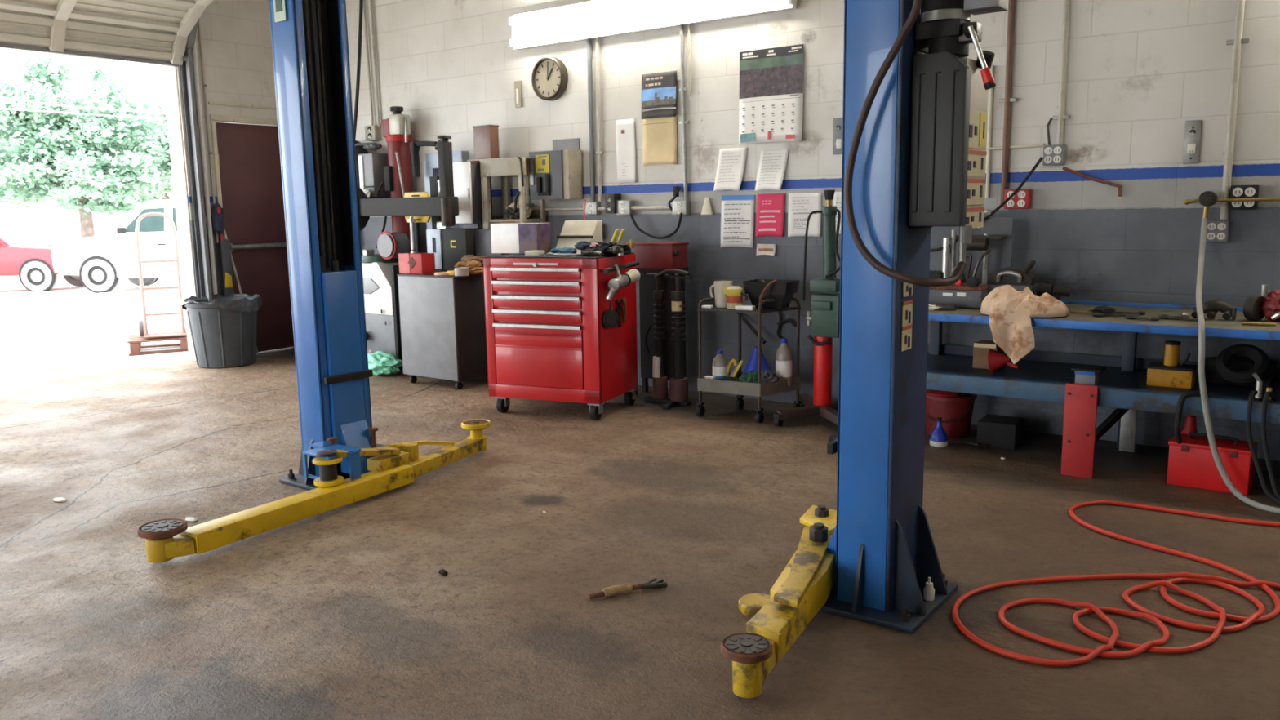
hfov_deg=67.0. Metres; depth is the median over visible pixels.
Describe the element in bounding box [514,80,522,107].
plate
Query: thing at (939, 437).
bottle
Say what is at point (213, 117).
trim
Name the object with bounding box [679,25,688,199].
conduit
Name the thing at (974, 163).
print
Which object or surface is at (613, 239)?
screwdriver
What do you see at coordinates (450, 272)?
disc
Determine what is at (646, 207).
conduit
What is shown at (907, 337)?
print
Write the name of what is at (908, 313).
print
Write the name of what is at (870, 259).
hose
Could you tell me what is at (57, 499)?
chip
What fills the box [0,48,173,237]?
maple tree
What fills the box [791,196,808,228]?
print
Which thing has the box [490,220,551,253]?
carton
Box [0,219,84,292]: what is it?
car
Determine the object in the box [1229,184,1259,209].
outlet box
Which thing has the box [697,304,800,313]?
shelf
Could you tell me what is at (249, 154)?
door
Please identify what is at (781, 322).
clamp
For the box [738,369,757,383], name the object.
rag
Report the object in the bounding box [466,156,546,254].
storage rack
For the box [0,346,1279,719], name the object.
floor
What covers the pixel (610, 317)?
gauge
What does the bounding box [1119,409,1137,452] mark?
galvanised offcut
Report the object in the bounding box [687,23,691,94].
conduit
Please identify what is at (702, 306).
paper scrap
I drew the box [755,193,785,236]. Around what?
notice
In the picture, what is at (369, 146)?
work lamp
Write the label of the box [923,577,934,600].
bottle
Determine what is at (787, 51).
print
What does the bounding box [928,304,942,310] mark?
paper scrap
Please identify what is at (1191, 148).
receptacle
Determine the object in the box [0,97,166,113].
power line
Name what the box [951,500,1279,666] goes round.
air hose
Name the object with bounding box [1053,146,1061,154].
receptacle
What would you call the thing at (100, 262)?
pickup truck
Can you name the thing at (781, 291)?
pan
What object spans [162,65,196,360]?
trim
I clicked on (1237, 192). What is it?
receptacle
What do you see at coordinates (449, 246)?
battery tester
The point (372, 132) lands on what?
outlet box
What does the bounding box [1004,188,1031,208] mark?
outlet box
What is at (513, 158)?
shelf
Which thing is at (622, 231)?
screwdriver
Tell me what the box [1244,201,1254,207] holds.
receptacle
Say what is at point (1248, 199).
conduit
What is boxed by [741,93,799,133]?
print
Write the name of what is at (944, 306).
block
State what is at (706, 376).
paper cup
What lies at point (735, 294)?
cup
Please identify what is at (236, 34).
wall
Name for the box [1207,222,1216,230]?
receptacle
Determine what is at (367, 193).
rag
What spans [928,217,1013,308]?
machine
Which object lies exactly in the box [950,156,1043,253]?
extension cord
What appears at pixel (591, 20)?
strip light
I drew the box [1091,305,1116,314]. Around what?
rag
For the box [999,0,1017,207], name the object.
conduit
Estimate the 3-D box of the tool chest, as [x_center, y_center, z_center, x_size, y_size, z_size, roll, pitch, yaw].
[-0.459,-0.168,5.982,0.813,0.962,0.584,3,10,23]
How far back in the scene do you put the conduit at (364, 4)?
8.00 m
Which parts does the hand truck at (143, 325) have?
toe plate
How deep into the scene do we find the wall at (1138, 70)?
5.17 m
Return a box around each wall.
[162,0,278,297]
[345,0,1279,461]
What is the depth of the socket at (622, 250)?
5.69 m
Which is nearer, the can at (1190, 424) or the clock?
the can at (1190, 424)
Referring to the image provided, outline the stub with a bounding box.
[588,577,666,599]
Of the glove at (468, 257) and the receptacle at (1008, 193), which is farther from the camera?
the glove at (468, 257)
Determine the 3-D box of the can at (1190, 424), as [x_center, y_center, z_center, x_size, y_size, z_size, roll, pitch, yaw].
[2.540,0.375,4.467,0.080,0.265,0.079,6,11,36]
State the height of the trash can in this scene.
0.574 m
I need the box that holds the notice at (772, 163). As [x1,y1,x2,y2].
[755,148,788,191]
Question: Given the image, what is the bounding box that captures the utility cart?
[695,297,801,422]
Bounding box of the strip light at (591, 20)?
[506,0,796,49]
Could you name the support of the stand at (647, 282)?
on the floor
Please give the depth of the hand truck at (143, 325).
9.11 m
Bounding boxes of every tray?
[697,371,800,396]
[734,305,755,310]
[928,283,988,290]
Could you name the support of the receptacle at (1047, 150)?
attached to the outlet box at (1054, 154)
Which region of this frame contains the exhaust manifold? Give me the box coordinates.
[1191,299,1236,320]
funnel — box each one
[742,346,771,373]
[987,349,1018,372]
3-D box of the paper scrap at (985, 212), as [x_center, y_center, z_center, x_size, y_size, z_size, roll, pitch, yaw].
[1.755,-0.767,5.031,0.146,0.035,0.086,6,11,36]
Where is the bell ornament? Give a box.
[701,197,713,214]
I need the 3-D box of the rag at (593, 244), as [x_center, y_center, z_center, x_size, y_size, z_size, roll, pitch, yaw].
[-0.280,-0.687,5.792,0.103,0.042,0.068,6,11,36]
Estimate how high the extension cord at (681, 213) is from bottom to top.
0.176 m
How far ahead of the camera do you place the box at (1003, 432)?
4.92 m
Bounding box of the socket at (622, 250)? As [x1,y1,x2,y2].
[617,248,624,255]
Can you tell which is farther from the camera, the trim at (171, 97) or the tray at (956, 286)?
the trim at (171, 97)
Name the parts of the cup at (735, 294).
handle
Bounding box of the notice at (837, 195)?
[833,191,841,234]
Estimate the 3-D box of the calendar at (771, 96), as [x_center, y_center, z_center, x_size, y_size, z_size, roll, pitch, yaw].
[0.792,-1.609,5.888,0.440,0.565,0.028,6,11,36]
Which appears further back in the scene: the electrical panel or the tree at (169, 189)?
the tree at (169, 189)
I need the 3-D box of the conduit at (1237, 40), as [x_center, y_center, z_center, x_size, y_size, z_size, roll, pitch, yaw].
[2.747,-1.733,4.406,0.088,2.160,0.034,6,11,36]
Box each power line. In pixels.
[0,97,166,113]
[0,107,167,119]
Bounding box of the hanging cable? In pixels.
[353,0,363,146]
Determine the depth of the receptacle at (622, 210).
6.61 m
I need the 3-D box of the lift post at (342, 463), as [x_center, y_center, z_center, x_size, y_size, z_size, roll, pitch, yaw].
[-1.438,-0.905,4.103,0.648,3.854,1.876,6,11,36]
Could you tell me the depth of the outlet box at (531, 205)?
7.14 m
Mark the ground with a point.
(66, 330)
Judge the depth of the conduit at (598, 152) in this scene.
6.67 m
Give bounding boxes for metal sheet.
[475,229,502,256]
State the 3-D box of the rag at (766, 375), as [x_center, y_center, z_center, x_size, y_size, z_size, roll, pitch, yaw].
[0.746,0.108,5.630,0.140,0.106,0.122,6,11,36]
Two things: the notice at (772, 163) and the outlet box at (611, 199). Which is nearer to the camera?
the notice at (772, 163)
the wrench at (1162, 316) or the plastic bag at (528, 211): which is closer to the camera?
the wrench at (1162, 316)
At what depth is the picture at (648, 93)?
6.36 m
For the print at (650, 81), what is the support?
on the calendar at (659, 90)
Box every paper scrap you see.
[701,305,713,307]
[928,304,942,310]
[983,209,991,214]
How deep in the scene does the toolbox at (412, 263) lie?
6.88 m
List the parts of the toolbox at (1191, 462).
lid, carry handle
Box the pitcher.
[709,280,733,307]
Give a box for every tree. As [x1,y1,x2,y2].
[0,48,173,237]
[0,124,68,210]
[66,94,174,199]
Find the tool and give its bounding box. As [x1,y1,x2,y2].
[623,240,634,253]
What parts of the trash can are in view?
handle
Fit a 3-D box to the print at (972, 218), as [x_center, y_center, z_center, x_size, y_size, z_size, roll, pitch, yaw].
[0.969,-0.412,2.807,0.004,0.032,0.134,6,11,36]
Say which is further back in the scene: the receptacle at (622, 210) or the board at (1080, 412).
the receptacle at (622, 210)
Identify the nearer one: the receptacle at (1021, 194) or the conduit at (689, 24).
the receptacle at (1021, 194)
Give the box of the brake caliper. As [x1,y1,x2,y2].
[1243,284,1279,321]
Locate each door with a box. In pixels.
[0,0,213,302]
[215,121,294,351]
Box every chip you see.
[53,497,66,502]
[185,516,197,521]
[438,568,448,575]
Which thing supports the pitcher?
on the utility cart
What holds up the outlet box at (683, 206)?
attached to the wall at (1138, 70)
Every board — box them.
[219,239,234,296]
[1061,382,1097,478]
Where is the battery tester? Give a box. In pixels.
[426,227,480,270]
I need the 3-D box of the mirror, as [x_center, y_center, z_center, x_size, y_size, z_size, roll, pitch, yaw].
[-10.820,-2.700,20.151,0.120,0.140,0.160,-1,9,0]
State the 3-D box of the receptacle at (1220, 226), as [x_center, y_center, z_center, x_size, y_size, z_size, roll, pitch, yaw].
[2.743,-0.630,4.556,0.035,0.035,0.006,6,11,36]
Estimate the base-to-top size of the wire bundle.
0.202 m
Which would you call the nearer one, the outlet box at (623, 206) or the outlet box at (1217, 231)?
the outlet box at (1217, 231)
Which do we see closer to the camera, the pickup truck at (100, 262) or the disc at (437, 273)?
the disc at (437, 273)
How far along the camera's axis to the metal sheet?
6.96 m
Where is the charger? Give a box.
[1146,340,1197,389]
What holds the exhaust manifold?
on the bench
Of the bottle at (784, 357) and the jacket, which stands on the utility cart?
the bottle at (784, 357)
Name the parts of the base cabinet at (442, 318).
panel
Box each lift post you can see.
[137,0,490,563]
[720,0,958,697]
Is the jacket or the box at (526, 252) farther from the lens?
the jacket
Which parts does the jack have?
piston rod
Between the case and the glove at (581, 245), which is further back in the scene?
the glove at (581, 245)
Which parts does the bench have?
leg, rail, leg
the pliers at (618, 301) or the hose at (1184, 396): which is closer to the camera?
the hose at (1184, 396)
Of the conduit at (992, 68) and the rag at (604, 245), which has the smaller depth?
the conduit at (992, 68)
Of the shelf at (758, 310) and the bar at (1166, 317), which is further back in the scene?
the shelf at (758, 310)
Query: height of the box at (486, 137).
0.244 m
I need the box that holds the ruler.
[1071,310,1093,313]
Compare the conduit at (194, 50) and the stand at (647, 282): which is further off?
the conduit at (194, 50)
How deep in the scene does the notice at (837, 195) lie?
5.74 m
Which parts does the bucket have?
lid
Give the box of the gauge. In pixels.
[601,288,618,328]
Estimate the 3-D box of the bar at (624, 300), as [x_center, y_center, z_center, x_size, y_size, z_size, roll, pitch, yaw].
[-0.098,-0.304,5.875,0.023,0.154,0.043,6,11,36]
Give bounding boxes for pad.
[642,115,676,165]
[738,593,770,617]
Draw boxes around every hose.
[844,0,966,286]
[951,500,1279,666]
[1173,390,1211,444]
[1195,217,1279,514]
[1246,390,1279,504]
[1261,391,1279,499]
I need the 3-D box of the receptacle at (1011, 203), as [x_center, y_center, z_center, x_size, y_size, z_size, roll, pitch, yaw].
[1.959,-0.828,5.107,0.039,0.039,0.006,6,11,36]
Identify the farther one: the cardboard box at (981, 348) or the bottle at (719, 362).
the bottle at (719, 362)
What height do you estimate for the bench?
0.725 m
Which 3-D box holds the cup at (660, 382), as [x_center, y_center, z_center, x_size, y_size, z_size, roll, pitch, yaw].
[0.130,0.174,6.191,0.094,0.140,0.096,6,11,36]
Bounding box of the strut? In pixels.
[644,268,692,409]
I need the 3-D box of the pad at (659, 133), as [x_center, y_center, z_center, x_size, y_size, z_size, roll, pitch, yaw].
[0.129,-1.455,6.418,0.277,0.315,0.016,6,11,36]
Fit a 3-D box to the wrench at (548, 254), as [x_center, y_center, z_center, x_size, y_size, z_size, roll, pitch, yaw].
[-0.451,-0.630,5.755,0.246,0.014,0.048,4,10,30]
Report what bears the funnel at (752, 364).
on the utility cart
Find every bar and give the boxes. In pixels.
[621,297,626,322]
[1164,316,1205,321]
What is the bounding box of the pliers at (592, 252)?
[582,250,603,255]
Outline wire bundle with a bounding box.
[503,191,519,218]
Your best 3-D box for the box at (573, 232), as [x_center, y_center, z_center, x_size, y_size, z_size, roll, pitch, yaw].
[-0.397,-0.845,6.099,0.260,0.331,0.209,3,10,26]
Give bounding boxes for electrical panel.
[528,149,582,199]
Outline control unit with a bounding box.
[358,153,390,197]
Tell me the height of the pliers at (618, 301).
0.174 m
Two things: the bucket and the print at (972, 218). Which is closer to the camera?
the print at (972, 218)
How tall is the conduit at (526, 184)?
0.331 m
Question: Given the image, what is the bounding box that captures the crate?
[1204,356,1278,387]
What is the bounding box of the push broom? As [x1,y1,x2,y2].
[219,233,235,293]
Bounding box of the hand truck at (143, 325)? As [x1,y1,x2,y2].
[135,212,186,338]
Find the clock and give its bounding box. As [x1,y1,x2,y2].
[531,56,568,100]
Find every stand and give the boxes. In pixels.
[635,266,688,398]
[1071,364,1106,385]
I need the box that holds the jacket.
[211,200,224,235]
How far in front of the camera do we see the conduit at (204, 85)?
8.09 m
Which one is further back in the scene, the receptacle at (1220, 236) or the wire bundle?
the wire bundle
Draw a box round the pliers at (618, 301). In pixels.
[615,298,621,327]
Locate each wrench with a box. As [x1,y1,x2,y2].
[546,253,582,255]
[1088,309,1146,315]
[1092,312,1139,316]
[1124,315,1159,320]
[1158,314,1189,319]
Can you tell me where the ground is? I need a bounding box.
[0,242,189,386]
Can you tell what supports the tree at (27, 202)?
on the ground
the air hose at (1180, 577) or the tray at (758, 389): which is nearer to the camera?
the air hose at (1180, 577)
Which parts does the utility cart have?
leg, leg, push handle, leg, leg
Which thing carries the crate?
on the bench
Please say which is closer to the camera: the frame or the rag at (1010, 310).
the rag at (1010, 310)
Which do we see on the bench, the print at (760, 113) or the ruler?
the ruler
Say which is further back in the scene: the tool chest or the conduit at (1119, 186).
the tool chest
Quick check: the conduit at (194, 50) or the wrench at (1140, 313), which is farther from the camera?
the conduit at (194, 50)
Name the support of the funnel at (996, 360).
on the bench
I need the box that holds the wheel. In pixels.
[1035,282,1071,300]
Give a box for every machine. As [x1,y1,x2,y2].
[356,135,458,369]
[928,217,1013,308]
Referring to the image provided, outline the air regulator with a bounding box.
[1183,191,1217,219]
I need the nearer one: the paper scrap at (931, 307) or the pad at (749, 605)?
the pad at (749, 605)
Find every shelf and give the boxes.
[466,156,531,161]
[489,218,545,222]
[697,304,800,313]
[926,342,1279,400]
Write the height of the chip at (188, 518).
0.008 m
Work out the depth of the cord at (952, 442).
4.95 m
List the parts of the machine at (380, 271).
panel, arm, mount rod, yellow plate, lock knob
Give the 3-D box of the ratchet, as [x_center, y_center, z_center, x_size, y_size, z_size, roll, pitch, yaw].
[-0.233,-0.648,5.704,0.268,0.049,0.051,4,10,26]
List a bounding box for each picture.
[641,86,675,101]
[738,53,803,98]
[758,248,773,251]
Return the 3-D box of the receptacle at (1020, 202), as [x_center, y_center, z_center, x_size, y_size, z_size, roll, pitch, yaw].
[2.003,-0.824,5.075,0.039,0.039,0.006,6,11,36]
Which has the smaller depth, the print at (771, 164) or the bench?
the bench
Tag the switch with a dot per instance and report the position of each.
(838, 141)
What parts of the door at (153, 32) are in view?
rail, panel, rail, rail, panel, rail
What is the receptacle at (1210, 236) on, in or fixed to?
attached to the outlet box at (1217, 231)
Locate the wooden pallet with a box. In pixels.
[127,330,188,355]
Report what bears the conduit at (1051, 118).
attached to the wall at (1138, 70)
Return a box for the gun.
[605,264,639,300]
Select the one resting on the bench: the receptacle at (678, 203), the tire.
the tire
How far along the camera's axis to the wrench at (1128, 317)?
4.33 m
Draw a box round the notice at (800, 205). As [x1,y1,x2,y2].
[787,192,821,236]
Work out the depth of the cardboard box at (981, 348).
4.92 m
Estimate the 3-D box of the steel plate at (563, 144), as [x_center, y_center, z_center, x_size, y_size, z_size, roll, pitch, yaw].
[-0.529,-1.524,6.904,0.245,0.110,0.010,6,11,36]
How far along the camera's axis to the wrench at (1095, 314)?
4.45 m
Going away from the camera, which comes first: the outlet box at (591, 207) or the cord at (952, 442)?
the cord at (952, 442)
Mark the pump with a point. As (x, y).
(949, 113)
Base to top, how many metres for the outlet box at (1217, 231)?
0.102 m
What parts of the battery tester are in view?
silver panel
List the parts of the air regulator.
valve handle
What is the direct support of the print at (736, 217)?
attached to the list
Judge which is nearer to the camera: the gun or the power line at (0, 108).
the gun
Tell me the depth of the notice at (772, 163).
5.95 m
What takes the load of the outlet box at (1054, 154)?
attached to the wall at (1138, 70)
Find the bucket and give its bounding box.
[925,389,977,438]
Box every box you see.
[364,124,381,140]
[472,124,499,159]
[524,250,544,255]
[525,203,533,214]
[555,200,602,253]
[582,201,600,214]
[604,193,621,213]
[616,200,635,214]
[672,200,690,215]
[832,117,842,154]
[972,339,1004,368]
[976,413,1024,449]
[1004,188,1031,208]
[1042,144,1066,165]
[1182,120,1202,164]
[1205,220,1229,242]
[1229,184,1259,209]
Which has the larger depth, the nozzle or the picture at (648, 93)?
the picture at (648, 93)
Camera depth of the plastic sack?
7.33 m
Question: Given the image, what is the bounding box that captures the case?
[987,260,1037,295]
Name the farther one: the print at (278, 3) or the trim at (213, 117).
the trim at (213, 117)
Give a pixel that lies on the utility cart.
(741, 388)
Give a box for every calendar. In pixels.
[640,70,676,119]
[738,44,804,145]
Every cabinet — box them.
[396,270,488,389]
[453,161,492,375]
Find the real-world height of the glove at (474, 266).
0.099 m
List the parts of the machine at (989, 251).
arm, guide post, plate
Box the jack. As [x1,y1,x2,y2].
[773,189,840,426]
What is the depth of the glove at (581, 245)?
5.78 m
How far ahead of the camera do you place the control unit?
7.83 m
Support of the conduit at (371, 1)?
attached to the wall at (1138, 70)
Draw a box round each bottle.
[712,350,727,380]
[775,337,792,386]
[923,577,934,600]
[929,417,947,447]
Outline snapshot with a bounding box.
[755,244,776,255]
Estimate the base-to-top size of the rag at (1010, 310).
0.350 m
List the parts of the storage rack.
post, post, cord, post, post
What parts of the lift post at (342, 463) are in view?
arm, swing arm, lifting chain, plate, restraint rod, arm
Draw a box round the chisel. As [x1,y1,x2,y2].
[1241,321,1275,326]
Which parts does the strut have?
handle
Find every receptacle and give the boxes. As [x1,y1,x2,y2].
[620,201,624,207]
[620,208,624,213]
[676,201,681,207]
[676,208,681,213]
[1006,191,1014,198]
[1006,200,1014,207]
[1017,191,1025,198]
[1017,199,1025,207]
[1044,146,1052,154]
[1044,155,1052,163]
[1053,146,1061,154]
[1053,155,1061,163]
[1186,143,1195,153]
[1189,129,1195,134]
[1206,232,1215,239]
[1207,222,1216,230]
[1216,232,1225,239]
[1217,222,1226,230]
[1231,201,1242,207]
[1232,187,1243,196]
[1244,186,1255,195]
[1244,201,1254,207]
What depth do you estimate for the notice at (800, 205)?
5.88 m
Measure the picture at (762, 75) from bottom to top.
0.243 m
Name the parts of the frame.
handle, clamp knob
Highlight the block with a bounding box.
[934,302,957,310]
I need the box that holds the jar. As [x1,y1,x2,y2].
[454,266,469,275]
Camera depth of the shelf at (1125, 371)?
4.85 m
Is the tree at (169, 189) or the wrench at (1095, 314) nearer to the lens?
the wrench at (1095, 314)
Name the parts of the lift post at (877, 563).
arm, arm plate, swing arm, pivot plate, plate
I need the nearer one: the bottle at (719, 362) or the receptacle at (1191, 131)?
the receptacle at (1191, 131)
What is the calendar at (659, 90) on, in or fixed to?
attached to the wall at (1138, 70)
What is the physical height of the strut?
0.856 m
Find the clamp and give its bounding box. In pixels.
[776,311,796,339]
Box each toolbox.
[398,250,435,274]
[633,241,688,268]
[1166,432,1257,495]
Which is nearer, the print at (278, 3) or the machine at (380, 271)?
the print at (278, 3)
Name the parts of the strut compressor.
knob, rod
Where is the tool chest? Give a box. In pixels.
[483,252,639,420]
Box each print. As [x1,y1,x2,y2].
[275,0,282,12]
[450,240,456,247]
[537,155,546,170]
[645,76,662,86]
[717,152,737,182]
[723,204,750,242]
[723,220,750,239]
[740,133,755,142]
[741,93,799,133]
[742,45,801,58]
[758,200,780,231]
[759,152,783,184]
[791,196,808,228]
[904,334,910,347]
[905,310,911,323]
[906,285,911,295]
[965,212,981,224]
[966,185,982,198]
[968,122,985,138]
[968,157,983,169]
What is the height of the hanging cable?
2.354 m
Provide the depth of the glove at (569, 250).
5.80 m
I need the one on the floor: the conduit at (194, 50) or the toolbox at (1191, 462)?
the toolbox at (1191, 462)
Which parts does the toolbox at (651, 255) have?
lid, knob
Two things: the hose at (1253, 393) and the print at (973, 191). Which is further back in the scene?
the hose at (1253, 393)
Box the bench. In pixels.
[926,299,1279,448]
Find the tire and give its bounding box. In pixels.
[1214,343,1271,384]
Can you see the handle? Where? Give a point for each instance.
(744, 319)
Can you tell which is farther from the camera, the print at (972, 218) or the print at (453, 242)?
the print at (453, 242)
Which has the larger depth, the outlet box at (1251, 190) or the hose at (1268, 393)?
the outlet box at (1251, 190)
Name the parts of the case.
carry handle, case lid, spout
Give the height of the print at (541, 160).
0.100 m
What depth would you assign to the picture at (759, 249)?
6.06 m
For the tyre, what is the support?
on the corner shelf
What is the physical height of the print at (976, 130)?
0.048 m
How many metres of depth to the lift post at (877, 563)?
2.86 m
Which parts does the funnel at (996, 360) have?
spout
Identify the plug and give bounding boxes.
[667,186,680,212]
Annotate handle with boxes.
[737,312,765,343]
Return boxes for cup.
[652,375,667,399]
[670,377,688,401]
[703,375,715,379]
[724,285,747,309]
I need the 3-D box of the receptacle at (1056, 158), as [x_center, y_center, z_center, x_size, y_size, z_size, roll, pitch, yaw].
[2.134,-1.027,4.942,0.038,0.038,0.006,6,11,36]
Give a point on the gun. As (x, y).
(632, 276)
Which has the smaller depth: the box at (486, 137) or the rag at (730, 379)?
the rag at (730, 379)
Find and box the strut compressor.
[375,106,415,253]
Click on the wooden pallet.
(135, 341)
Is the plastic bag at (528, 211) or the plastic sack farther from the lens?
the plastic sack
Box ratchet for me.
[580,245,621,253]
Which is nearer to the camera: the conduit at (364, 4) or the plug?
the plug
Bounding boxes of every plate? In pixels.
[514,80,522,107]
[552,137,579,150]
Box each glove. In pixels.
[453,254,486,270]
[455,260,483,274]
[550,246,576,253]
[573,240,597,249]
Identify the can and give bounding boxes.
[180,293,262,368]
[1181,415,1197,434]
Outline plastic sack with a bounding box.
[367,351,402,375]
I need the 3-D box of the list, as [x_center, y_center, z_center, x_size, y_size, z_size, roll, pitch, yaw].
[0.619,-0.883,6.155,0.248,0.332,0.013,6,11,36]
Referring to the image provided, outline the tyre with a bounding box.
[355,140,368,187]
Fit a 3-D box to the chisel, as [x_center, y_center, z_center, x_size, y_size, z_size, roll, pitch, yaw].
[2.603,-0.152,4.065,0.122,0.014,0.014,4,10,27]
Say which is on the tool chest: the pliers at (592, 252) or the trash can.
the pliers at (592, 252)
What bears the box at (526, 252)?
on the tool chest
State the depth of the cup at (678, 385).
6.07 m
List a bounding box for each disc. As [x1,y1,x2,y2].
[434,271,448,275]
[447,270,454,275]
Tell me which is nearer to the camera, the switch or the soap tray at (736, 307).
the soap tray at (736, 307)
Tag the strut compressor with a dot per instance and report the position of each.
(397, 127)
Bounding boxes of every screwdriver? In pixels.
[610,228,618,242]
[616,228,624,244]
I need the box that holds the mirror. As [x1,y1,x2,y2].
[116,226,125,234]
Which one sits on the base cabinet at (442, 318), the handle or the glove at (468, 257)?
the glove at (468, 257)
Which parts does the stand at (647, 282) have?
leg, panel, plate, leg, leg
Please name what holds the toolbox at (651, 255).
on the stand at (647, 282)
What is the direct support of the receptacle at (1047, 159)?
attached to the outlet box at (1054, 154)
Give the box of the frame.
[410,139,469,271]
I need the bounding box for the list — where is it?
[720,194,754,248]
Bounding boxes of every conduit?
[191,38,217,294]
[198,17,218,242]
[363,0,373,124]
[368,0,380,127]
[524,176,529,203]
[530,205,672,211]
[586,39,595,201]
[595,37,603,200]
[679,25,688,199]
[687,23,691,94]
[985,65,994,197]
[986,143,1044,150]
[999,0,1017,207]
[1046,117,1053,145]
[1052,0,1070,144]
[1062,166,1121,196]
[1188,197,1279,202]
[1219,0,1248,219]
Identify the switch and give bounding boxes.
[835,138,841,148]
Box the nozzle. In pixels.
[1252,372,1272,399]
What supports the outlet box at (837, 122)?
attached to the wall at (1138, 70)
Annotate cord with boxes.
[630,212,682,239]
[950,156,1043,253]
[951,441,991,446]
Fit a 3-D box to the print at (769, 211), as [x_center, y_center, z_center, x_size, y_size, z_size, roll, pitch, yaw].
[0.805,-0.896,6.010,0.148,0.190,0.013,6,11,36]
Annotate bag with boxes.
[505,201,533,218]
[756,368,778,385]
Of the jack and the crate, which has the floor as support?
the jack
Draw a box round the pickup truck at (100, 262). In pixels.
[51,199,181,293]
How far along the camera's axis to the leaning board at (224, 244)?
8.28 m
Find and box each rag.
[362,188,371,196]
[585,241,630,254]
[589,241,598,247]
[720,376,742,382]
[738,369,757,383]
[980,284,1069,364]
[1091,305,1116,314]
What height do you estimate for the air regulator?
0.134 m
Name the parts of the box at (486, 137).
lid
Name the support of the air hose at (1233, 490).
on the floor
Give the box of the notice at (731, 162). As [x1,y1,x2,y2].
[713,146,747,191]
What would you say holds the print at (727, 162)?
attached to the notice at (731, 162)
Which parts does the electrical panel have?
rating plate, switch lever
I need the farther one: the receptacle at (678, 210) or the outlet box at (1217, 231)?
the receptacle at (678, 210)
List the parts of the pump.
motor, tank, release lever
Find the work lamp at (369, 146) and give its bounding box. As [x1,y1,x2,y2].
[355,142,382,150]
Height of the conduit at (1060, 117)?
1.800 m
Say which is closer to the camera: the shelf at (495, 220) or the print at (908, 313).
the print at (908, 313)
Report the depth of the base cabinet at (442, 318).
6.77 m
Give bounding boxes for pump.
[908,0,1008,262]
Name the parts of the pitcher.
jug handle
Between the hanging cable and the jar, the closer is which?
the jar
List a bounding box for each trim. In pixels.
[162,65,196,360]
[208,101,277,239]
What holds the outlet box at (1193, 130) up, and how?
attached to the wall at (1138, 70)
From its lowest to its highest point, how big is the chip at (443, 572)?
0.020 m
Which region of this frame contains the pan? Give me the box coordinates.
[742,279,799,309]
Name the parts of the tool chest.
drawer pull, drawer pull, drawer pull, drawer pull, drawer pull, drawer, drawer, drawer, drawer, panel, drawer, door, rail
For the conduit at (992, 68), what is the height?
0.690 m
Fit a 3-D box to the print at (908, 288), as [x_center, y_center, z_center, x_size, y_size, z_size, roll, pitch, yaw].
[0.789,-0.204,2.836,0.002,0.030,0.037,6,11,36]
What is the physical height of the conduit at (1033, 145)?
0.023 m
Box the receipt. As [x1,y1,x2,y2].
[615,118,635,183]

